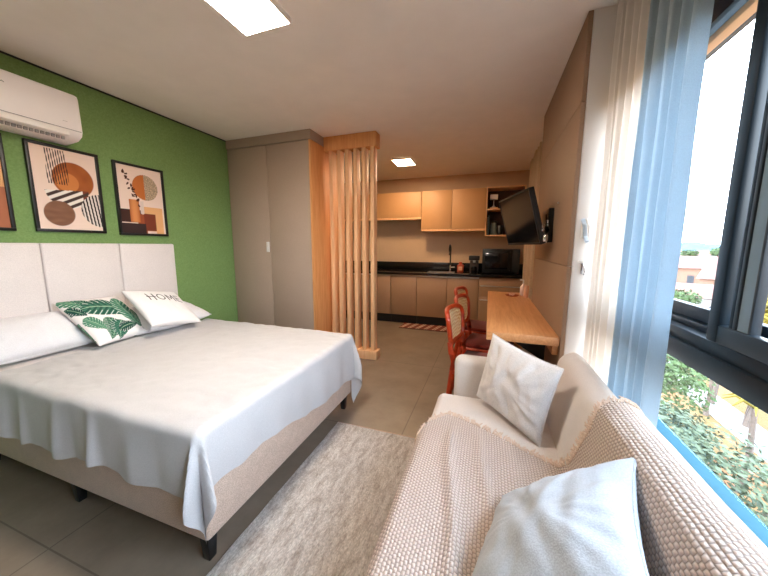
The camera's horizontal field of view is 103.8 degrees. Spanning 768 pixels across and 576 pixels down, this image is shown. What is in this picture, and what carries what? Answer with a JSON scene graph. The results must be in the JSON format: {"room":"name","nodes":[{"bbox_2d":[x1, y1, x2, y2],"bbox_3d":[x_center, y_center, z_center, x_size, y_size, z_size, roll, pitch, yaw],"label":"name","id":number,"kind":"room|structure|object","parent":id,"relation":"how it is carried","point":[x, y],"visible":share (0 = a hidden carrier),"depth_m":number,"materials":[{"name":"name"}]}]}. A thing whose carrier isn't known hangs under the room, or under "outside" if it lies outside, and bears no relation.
{"room":"studio apartment","nodes":[
{"label":"studio apartment","id":0,"kind":"room"},
{"bbox_2d":[0,53,237,321],"bbox_3d":[-2.289,-0.358,2.963,0.200,2.600,7.540,3,8,19],"label":"wall","id":1,"kind":"structure","parent":0,"point":[193,163],"depth_m":2.96,"materials":[{"name":"green paint"}]},
{"bbox_2d":[0,133,16,230],"bbox_3d":[-2.553,-0.667,1.797,0.025,0.623,0.415,3,8,19],"label":"picture","id":2,"kind":"object","parent":1,"relation":"attached to","point":[7,217],"visible":1,"depth_m":1.98,"materials":[{"name":"paper"}]},
{"bbox_2d":[0,162,10,227],"bbox_3d":[-2.558,-0.668,1.799,0.011,0.583,0.375,3,8,19],"label":"print","id":3,"kind":"object","parent":2,"relation":"attached to","point":[5,193],"depth_m":1.98,"materials":[{"name":"paper"}]},
{"bbox_2d":[0,69,82,144],"bbox_3d":[-2.423,-1.170,1.810,0.213,0.325,0.865,3,8,19],"label":"air conditioner","id":4,"kind":"object","parent":1,"relation":"attached to","point":[29,108],"visible":1,"depth_m":1.98,"materials":[{"name":"white plastic"}]},
{"bbox_2d":[21,138,106,232],"bbox_3d":[-2.385,-0.737,2.276,0.025,0.622,0.414,3,8,19],"label":"picture","id":5,"kind":"object","parent":1,"relation":"attached to","point":[65,188],"visible":1,"depth_m":2.25,"materials":[{"name":"paper"}]},
{"bbox_2d":[0,51,225,141],"bbox_3d":[-2.405,-1.548,2.123,0.012,0.009,3.200,3,8,19],"label":"trim","id":6,"kind":"structure","parent":1,"relation":"attached to","point":[2,52],"depth_m":2.42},
{"bbox_2d":[111,159,168,235],"bbox_3d":[-2.217,-0.796,2.760,0.025,0.623,0.416,3,8,19],"label":"picture","id":7,"kind":"object","parent":1,"relation":"attached to","point":[139,191],"visible":1,"depth_m":2.74,"materials":[{"name":"paper"}]},
{"bbox_2d":[0,318,527,575],"bbox_3d":[-0.422,1.083,2.509,4.160,0.120,7.540,3,8,19],"label":"floor","id":8,"kind":"structure","parent":0,"point":[44,531],"depth_m":1.58,"materials":[{"name":"tile"}]},
{"bbox_2d":[0,243,350,560],"bbox_3d":[-1.454,0.378,2.132,1.983,1.375,1.459,3,8,19],"label":"bed","id":9,"kind":"object","parent":8,"relation":"on","point":[34,277],"visible":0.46,"depth_m":1.98,"materials":[{"name":"fabric"}]},
{"bbox_2d":[0,311,93,365],"bbox_3d":[-2.332,0.317,1.997,0.275,0.268,0.566,3,8,19],"label":"pillow","id":10,"kind":"object","parent":9,"relation":"on","point":[25,337],"visible":0.88,"depth_m":1.95,"materials":[{"name":"white fabric"}]},
{"bbox_2d":[53,296,154,345],"bbox_3d":[-2.122,0.237,2.319,0.343,0.320,0.466,1,8,6],"label":"cushion","id":11,"kind":"object","parent":9,"relation":"on","point":[105,320],"visible":0.93,"depth_m":2.21,"materials":[{"name":"fabric"}]},
{"bbox_2d":[130,301,210,330],"bbox_3d":[-1.978,0.235,2.723,0.433,0.225,0.586,3,8,17],"label":"pillow","id":12,"kind":"object","parent":9,"relation":"on","point":[200,313],"visible":0.37,"depth_m":2.56,"materials":[{"name":"white fabric"}]},
{"bbox_2d":[121,291,200,326],"bbox_3d":[-1.853,0.165,2.536,0.334,0.326,0.486,2,8,14],"label":"cushion","id":13,"kind":"object","parent":12,"relation":"on","point":[159,308],"visible":1,"depth_m":2.44,"materials":[{"name":"fabric"}]},
{"bbox_2d":[0,318,361,538],"bbox_3d":[-1.205,0.737,2.127,1.655,0.632,1.592,3,8,19],"label":"bedspread","id":14,"kind":"object","parent":9,"relation":"on","point":[175,410],"visible":1,"depth_m":1.55,"materials":[{"name":"fabric"}]},
{"bbox_2d":[225,129,339,332],"bbox_3d":[-1.243,-0.482,3.869,1.168,2.599,0.646,3,8,19],"label":"wardrobe","id":15,"kind":"object","parent":8,"relation":"on","point":[279,182],"visible":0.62,"depth_m":3.54,"materials":[{"name":"laminate"}]},
{"bbox_2d":[206,422,414,575],"bbox_3d":[-0.256,1.179,1.340,0.846,0.013,1.840,3,8,19],"label":"rug","id":16,"kind":"object","parent":8,"relation":"on","point":[328,519],"visible":0.74,"depth_m":1.54,"materials":[{"name":"carpet"}]},
{"bbox_2d":[323,131,379,359],"bbox_3d":[-0.376,-0.442,3.602,0.656,2.598,0.140,3,8,19],"label":"slatted screen","id":17,"kind":"object","parent":8,"relation":"on","point":[355,143],"visible":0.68,"depth_m":3.55,"materials":[{"name":"brown wood"}]},
{"bbox_2d":[346,273,362,318],"bbox_3d":[-0.422,0.117,5.854,0.450,0.868,0.610,3,8,19],"label":"base unit","id":18,"kind":"object","parent":8,"relation":"on","point":[346,273],"visible":0.03,"depth_m":5.56,"materials":[{"name":"laminate"}]},
{"bbox_2d":[369,274,391,321],"bbox_3d":[0.004,0.139,5.707,0.442,0.868,0.610,3,8,19],"label":"base unit","id":19,"kind":"object","parent":8,"relation":"on","point":[383,280],"visible":0.59,"depth_m":5.40,"materials":[{"name":"laminate"}]},
{"bbox_2d":[391,274,416,322],"bbox_3d":[0.437,0.161,5.559,0.464,0.868,0.610,3,8,19],"label":"base unit","id":20,"kind":"object","parent":8,"relation":"on","point":[403,287],"visible":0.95,"depth_m":5.27,"materials":[{"name":"laminate"}]},
{"bbox_2d":[399,322,446,331],"bbox_3d":[0.759,0.663,5.073,0.950,0.008,0.380,3,8,19],"label":"kitchen mat","id":21,"kind":"object","parent":8,"relation":"on","point":[438,328],"visible":0.81,"depth_m":5.05,"materials":[{"name":"fabric"}]},
{"bbox_2d":[416,275,446,325],"bbox_3d":[0.899,0.184,5.401,0.504,0.868,0.610,3,8,19],"label":"base unit","id":22,"kind":"object","parent":8,"relation":"on","point":[431,290],"visible":0.86,"depth_m":5.12,"materials":[{"name":"laminate"}]},
{"bbox_2d":[446,276,478,319],"bbox_3d":[1.378,0.208,5.236,0.500,0.868,0.610,3,8,19],"label":"base unit","id":23,"kind":"object","parent":8,"relation":"on","point":[471,283],"visible":0.54,"depth_m":4.90,"materials":[{"name":"laminate"}]},
{"bbox_2d":[444,303,487,393],"bbox_3d":[0.749,0.597,2.371,0.542,0.892,0.443,4,9,28],"label":"dining chair","id":24,"kind":"object","parent":8,"relation":"on","point":[454,313],"visible":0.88,"depth_m":2.46,"materials":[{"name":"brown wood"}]},
{"bbox_2d":[454,286,486,361],"bbox_3d":[1.076,0.446,3.455,0.542,0.892,0.443,5,9,30],"label":"dining chair","id":25,"kind":"object","parent":8,"relation":"on","point":[477,326],"visible":0.23,"depth_m":3.40,"materials":[{"name":"brown wood"}]},
{"bbox_2d":[453,293,513,388],"bbox_3d":[0.943,0.525,2.892,0.542,0.892,0.443,5,9,29],"label":"dining chair","id":26,"kind":"object","parent":8,"relation":"on","point":[477,342],"visible":0.47,"depth_m":2.88,"materials":[{"name":"brown wood"}]},
{"bbox_2d":[477,277,521,320],"bbox_3d":[1.966,0.240,5.014,0.748,0.868,0.649,3,8,19],"label":"drawer unit","id":27,"kind":"object","parent":8,"relation":"on","point":[485,284],"visible":0.34,"depth_m":4.77,"materials":[{"name":"laminate"}]},
{"bbox_2d":[486,291,559,360],"bbox_3d":[1.198,0.570,2.884,0.428,0.800,1.925,3,8,19],"label":"desk","id":28,"kind":"object","parent":8,"relation":"on","point":[517,320],"visible":0.82,"depth_m":2.18,"materials":[{"name":"brown wood"}]},
{"bbox_2d":[505,293,518,296],"bbox_3d":[1.459,0.075,3.432,0.150,0.029,0.150,3,8,19],"label":"tray","id":29,"kind":"object","parent":28,"relation":"on","point":[509,294],"visible":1,"depth_m":3.43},
{"bbox_2d":[520,279,524,295],"bbox_3d":[1.594,-0.008,3.448,0.072,0.189,0.067,3,8,19],"label":"spray bottle","id":30,"kind":"object","parent":28,"relation":"on","point":[523,284],"visible":0.82,"depth_m":3.43,"materials":[{"name":"white plastic"}]},
{"bbox_2d":[524,285,528,297],"bbox_3d":[1.572,0.039,3.323,0.048,0.130,0.048,3,8,19],"label":"canister","id":31,"kind":"object","parent":28,"relation":"on","point":[526,288],"visible":1,"depth_m":3.31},
{"bbox_2d":[431,352,617,465],"bbox_3d":[0.426,0.843,0.964,0.791,0.785,2.105,3,8,19],"label":"sofa","id":32,"kind":"object","parent":8,"relation":"on","point":[579,387],"visible":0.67,"depth_m":1.50,"materials":[{"name":"fabric"}]},
{"bbox_2d":[431,393,559,464],"bbox_3d":[0.368,0.882,0.994,0.665,0.170,1.852,3,8,19],"label":"seat cushion","id":33,"kind":"object","parent":32,"relation":"on","point":[470,405],"depth_m":1.62,"materials":[{"name":"fabric"}]},
{"bbox_2d":[476,333,563,446],"bbox_3d":[0.679,0.502,1.569,0.170,0.430,0.481,-4,9,-28],"label":"cushion","id":34,"kind":"object","parent":32,"relation":"on","point":[521,386],"visible":1,"depth_m":1.47,"materials":[{"name":"fabric"}]},
{"bbox_2d":[364,395,767,575],"bbox_3d":[0.392,0.695,0.838,0.876,0.522,1.526,3,8,19],"label":"throw","id":35,"kind":"object","parent":32,"relation":"on","point":[456,474],"visible":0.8,"depth_m":0.93,"materials":[{"name":"beige fabric"}]},
{"bbox_2d":[472,458,648,575],"bbox_3d":[0.436,0.641,0.781,0.348,0.323,0.461,6,10,35],"label":"cushion","id":36,"kind":"object","parent":35,"relation":"on","point":[581,521],"visible":1,"depth_m":0.71,"materials":[{"name":"grey fabric"}]},
{"bbox_3d":[-0.880,0.094,6.011,0.510,0.868,0.610,3,8,19],"label":"base unit","id":37,"kind":"object","parent":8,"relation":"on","visible":0},
{"bbox_2d":[346,261,522,278],"bbox_3d":[0.604,-0.356,5.421,3.665,0.190,0.636,3,8,19],"label":"countertop","id":38,"kind":"structure","parent":37,"relation":"on","point":[383,267],"depth_m":5.43,"materials":[{"name":"black stone"}]},
{"bbox_2d":[427,271,453,272],"bbox_3d":[0.993,-0.277,5.245,0.450,0.004,0.300,3,8,19],"label":"sink","id":39,"kind":"object","parent":38,"relation":"in","point":[427,271],"depth_m":5.16,"materials":[{"name":"metal"}]},
{"bbox_2d":[448,244,454,271],"bbox_3d":[1.175,-0.518,5.242,0.109,0.481,0.220,3,8,19],"label":"tap","id":40,"kind":"object","parent":38,"relation":"on","point":[450,267],"visible":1,"depth_m":5.32,"materials":[{"name":"black metal"}]},
{"bbox_2d":[457,262,463,271],"bbox_3d":[1.338,-0.367,5.260,0.105,0.179,0.103,3,8,19],"label":"candle jar","id":41,"kind":"object","parent":38,"relation":"on","point":[460,268],"visible":0.98,"depth_m":5.22,"materials":[{"name":"orange glass"}]},
{"bbox_2d":[469,255,479,272],"bbox_3d":[1.548,-0.410,5.171,0.175,0.289,0.261,3,8,19],"label":"coffee maker","id":42,"kind":"object","parent":38,"relation":"on","point":[474,259],"visible":0.99,"depth_m":5.10,"materials":[{"name":"black plastic"}]},
{"bbox_2d":[482,249,519,273],"bbox_3d":[1.947,-0.449,5.041,0.570,0.404,0.373,3,8,19],"label":"microwave","id":43,"kind":"object","parent":38,"relation":"on","point":[493,260],"visible":0.98,"depth_m":4.89,"materials":[{"name":"black plastic"}]},
{"bbox_2d":[0,0,617,182],"bbox_3d":[-0.391,-1.625,2.123,4.210,0.150,7.540,3,8,19],"label":"ceiling","id":44,"kind":"structure","parent":0,"point":[452,87],"depth_m":2.09,"materials":[{"name":"paint"}]},
{"bbox_2d":[204,0,291,36],"bbox_3d":[-0.707,-1.454,1.560,0.315,0.032,0.315,3,8,19],"label":"recessed light","id":45,"kind":"object","parent":44,"relation":"in","point":[250,17],"visible":1,"depth_m":1.59,"materials":[{"name":"white plastic"}]},
{"bbox_2d":[391,157,415,165],"bbox_3d":[0.292,-1.849,4.407,0.280,0.032,0.340,3,8,19],"label":"recessed light","id":46,"kind":"object","parent":44,"relation":"in","point":[402,161],"visible":1,"depth_m":4.34,"materials":[{"name":"white plastic"}]},
{"bbox_2d":[393,159,414,165],"bbox_3d":[0.292,-1.845,4.407,0.254,0.024,0.314,3,8,19],"label":"diffuser","id":47,"kind":"object","parent":46,"relation":"attached to","point":[399,162],"depth_m":4.39,"materials":[{"name":"white plastic"}]},
{"bbox_3d":[0.712,-1.235,-0.004,0.130,0.027,3.180,3,8,19],"label":"track","id":48,"kind":"object","parent":44,"relation":"attached to","visible":0},
{"bbox_2d":[583,0,650,384],"bbox_3d":[1.159,-0.153,1.550,0.058,2.540,0.291,1,8,8],"label":"curtain","id":49,"kind":"object","parent":48,"relation":"hanging from","point":[626,76],"visible":0.66,"depth_m":1.49,"materials":[{"name":"white fabric"}]},
{"bbox_2d":[607,0,714,427],"bbox_3d":[1.065,-0.107,1.224,0.050,2.540,0.372,3,8,19],"label":"curtain","id":50,"kind":"object","parent":48,"relation":"hanging from","point":[678,31],"visible":0.74,"depth_m":1.14,"materials":[{"name":"fabric"}]},
{"bbox_2d":[344,170,529,263],"bbox_3d":[0.878,-0.736,5.724,3.960,2.600,0.200,3,8,19],"label":"wall","id":51,"kind":"structure","parent":0,"point":[397,241],"depth_m":5.54,"materials":[{"name":"paint"}]},
{"bbox_2d":[352,188,486,231],"bbox_3d":[0.543,-1.362,5.458,2.470,0.681,0.345,3,8,19],"label":"wall cabinet","id":52,"kind":"object","parent":51,"relation":"attached to","point":[468,205],"depth_m":5.15,"materials":[{"name":"laminate"}]},
{"bbox_2d":[485,185,526,236],"bbox_3d":[1.988,-1.248,4.965,0.580,0.780,0.349,3,8,19],"label":"open shelf","id":53,"kind":"object","parent":51,"relation":"attached to","point":[503,192],"visible":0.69,"depth_m":5.09,"materials":[{"name":"brown wood"}]},
{"bbox_2d":[487,216,489,234],"bbox_3d":[1.753,-1.046,5.054,0.032,0.316,0.200,3,8,19],"label":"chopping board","id":54,"kind":"object","parent":53,"relation":"in","point":[488,223],"visible":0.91,"depth_m":4.96,"materials":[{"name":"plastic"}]},
{"bbox_2d":[490,221,496,234],"bbox_3d":[1.828,-0.999,5.013,0.100,0.235,0.100,3,8,19],"label":"storage jar","id":55,"kind":"object","parent":53,"relation":"in","point":[493,231],"visible":0.93,"depth_m":4.97,"materials":[{"name":"grey ceramic"}]},
{"bbox_2d":[490,194,497,208],"bbox_3d":[1.809,-1.413,4.952,0.125,0.231,0.120,3,8,19],"label":"table lamp","id":56,"kind":"object","parent":53,"relation":"on","point":[493,197],"visible":0.88,"depth_m":4.90,"materials":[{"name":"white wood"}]},
{"bbox_2d":[497,225,502,234],"bbox_3d":[1.925,-0.959,4.995,0.090,0.160,0.090,3,8,19],"label":"tin","id":57,"kind":"object","parent":53,"relation":"on","point":[499,227],"visible":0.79,"depth_m":4.96,"materials":[{"name":"black metal"}]},
{"bbox_2d":[522,140,542,299],"bbox_3d":[1.965,-0.645,4.015,0.083,2.299,1.070,3,8,19],"label":"wall panel","id":58,"kind":"object","parent":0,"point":[535,163],"visible":0.27,"depth_m":3.81,"materials":[{"name":"beige wood"}]},
{"bbox_2d":[564,5,617,356],"bbox_3d":[1.548,-0.262,2.339,0.455,2.600,1.380,3,8,19],"label":"wall","id":59,"kind":"structure","parent":0,"point":[604,20],"depth_m":1.68,"materials":[{"name":"white paint"}]},
{"bbox_2d":[528,10,593,364],"bbox_3d":[1.316,-0.274,2.418,0.034,2.596,1.380,3,8,19],"label":"wall panel","id":60,"kind":"object","parent":59,"relation":"attached to","point":[564,118],"visible":0.86,"depth_m":1.99,"materials":[{"name":"laminate"}]},
{"bbox_2d":[542,208,554,242],"bbox_3d":[1.200,-0.496,2.336,0.172,0.293,0.379,3,8,19],"label":"tv bracket","id":61,"kind":"object","parent":60,"relation":"attached to","point":[548,215],"visible":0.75,"depth_m":2.23,"materials":[{"name":"black metal"}]},
{"bbox_2d":[499,186,545,244],"bbox_3d":[1.147,-0.571,2.521,0.177,0.414,0.690,1,8,4],"label":"television","id":62,"kind":"object","parent":61,"relation":"attached to","point":[520,213],"visible":1,"depth_m":2.40,"materials":[{"name":"black plastic"}]},
{"bbox_2d":[580,263,584,274],"bbox_3d":[1.151,-0.108,1.736,0.020,0.069,0.048,3,8,19],"label":"hook","id":63,"kind":"object","parent":59,"relation":"attached to","point":[582,271],"visible":1,"depth_m":1.75,"materials":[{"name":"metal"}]},
{"bbox_2d":[580,218,591,242],"bbox_3d":[1.148,-0.326,1.709,0.063,0.136,0.044,3,8,19],"label":"wall bracket","id":64,"kind":"object","parent":59,"relation":"attached to","point":[584,224],"visible":1,"depth_m":1.71,"materials":[{"name":"white plastic"}]},
{"bbox_3d":[0.863,0.063,-0.005,0.200,2.600,3.540,3,8,19],"label":"wall","id":65,"kind":"structure","parent":0,"visible":0},
{"bbox_2d":[656,0,767,547],"bbox_3d":[0.980,-0.148,0.483,0.195,1.835,2.485,3,8,19],"label":"window","id":66,"kind":"structure","parent":65,"relation":"in","point":[726,342],"depth_m":0.90,"materials":[{"name":"black metal"}]},
{"label":"outside","id":67,"kind":"structure","parent":0,"visible":0},
{"bbox_2d":[659,370,767,519],"bbox_3d":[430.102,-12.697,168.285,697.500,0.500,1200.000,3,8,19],"label":"ground","id":68,"kind":"structure","parent":67,"point":[762,419],"depth_m":16.21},
{"bbox_2d":[674,289,702,304],"bbox_3d":[32.563,2.481,33.193,3.290,4.806,2.818,3,8,19],"label":"tree","id":69,"kind":"object","parent":68,"relation":"on","point":[681,295],"visible":0.59,"depth_m":32.31,"materials":[{"name":"green plant"}]},
{"bbox_2d":[661,354,718,416],"bbox_3d":[11.311,4.941,12.689,2.956,5.491,3.660,4,9,23],"label":"tree","id":70,"kind":"object","parent":68,"relation":"on","point":[672,374],"visible":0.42,"depth_m":11.14,"materials":[{"name":"green plant"}]},
{"bbox_2d":[680,249,699,255],"bbox_3d":[134.826,-13.067,132.698,6.552,8.619,6.973,3,8,19],"label":"tree","id":71,"kind":"object","parent":68,"relation":"on","point":[687,252],"visible":0.59,"depth_m":130.87,"materials":[{"name":"green plant"}]},
{"bbox_2d":[675,282,713,307],"bbox_3d":[40.480,1.728,39.293,6.800,4.640,7.800,-7,11,-43],"label":"house","id":72,"kind":"structure","parent":68,"relation":"on","point":[704,290],"depth_m":37.72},
{"bbox_2d":[680,251,710,255],"bbox_3d":[167.654,-17.633,170.921,28.848,7.250,21.183,3,8,19],"label":"house","id":73,"kind":"structure","parent":68,"relation":"on","point":[702,253],"depth_m":161.86,"materials":[{"name":"ceramic"}]},
{"bbox_2d":[676,257,717,283],"bbox_3d":[63.566,-3.351,66.671,18.029,7.250,14.578,3,8,19],"label":"house","id":74,"kind":"structure","parent":68,"relation":"on","point":[689,268],"depth_m":62.17,"materials":[{"name":"paint"}]},
{"bbox_2d":[681,241,719,250],"bbox_3d":[435.231,-30.767,226.607,597.724,19.604,567.877,3,8,19],"label":"hills","id":75,"kind":"structure","parent":68,"relation":"on","point":[698,246],"depth_m":364.90,"materials":[{"name":"white"}]},
{"bbox_2d":[696,264,716,284],"bbox_3d":[56.556,0.410,41.684,9.800,6.670,17.800,-6,10,-36],"label":"house","id":76,"kind":"structure","parent":68,"relation":"on","point":[707,274],"depth_m":45.74,"materials":[{"name":"paint"}]},
{"bbox_2d":[702,379,713,415],"bbox_3d":[18.010,4.827,16.509,2.389,4.694,2.165,3,8,19],"label":"tree","id":77,"kind":"object","parent":68,"relation":"on","point":[711,382],"visible":0.02,"depth_m":16.73,"materials":[{"name":"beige plant"}]},
{"bbox_2d":[658,398,767,526],"bbox_3d":[9.062,5.907,8.562,4.774,4.718,5.301,2,8,14],"label":"bush","id":78,"kind":"object","parent":68,"relation":"on","point":[704,450],"visible":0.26,"depth_m":7.95,"materials":[{"name":"green leaf"},{"name":"bark"}]},
{"bbox_2d":[709,247,719,256],"bbox_3d":[148.297,-13.754,133.806,7.439,9.737,8.028,3,8,19],"label":"tree","id":79,"kind":"object","parent":68,"relation":"on","point":[714,251],"visible":0.44,"depth_m":132.80,"materials":[{"name":"green plant"}]},
{"bbox_2d":[710,383,719,403],"bbox_3d":[19.852,5.090,17.875,1.854,3.817,1.882,3,8,19],"label":"palm","id":80,"kind":"object","parent":68,"relation":"on","point":[715,389],"visible":0.06,"depth_m":17.89,"materials":[{"name":"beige plant"}]},
{"bbox_2d":[669,361,767,462],"bbox_3d":[19.559,7.009,17.634,1.700,0.060,24.041,3,9,22],"label":"path","id":81,"kind":"structure","parent":68,"relation":"on","point":[728,416],"depth_m":16.28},
{"bbox_2d":[719,393,758,493],"bbox_3d":[13.820,5.977,11.406,1.854,3.817,1.882,3,8,19],"label":"palm","id":82,"kind":"object","parent":68,"relation":"on","point":[752,426],"visible":0.54,"depth_m":11.23,"materials":[{"name":"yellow plant"}]},
{"bbox_2d":[742,298,767,427],"bbox_3d":[18.809,3.623,15.183,4.235,7.450,4.124,3,8,19],"label":"tree","id":83,"kind":"object","parent":68,"relation":"on","point":[745,422],"visible":0.06,"depth_m":15.60,"materials":[{"name":"yellow plant"}]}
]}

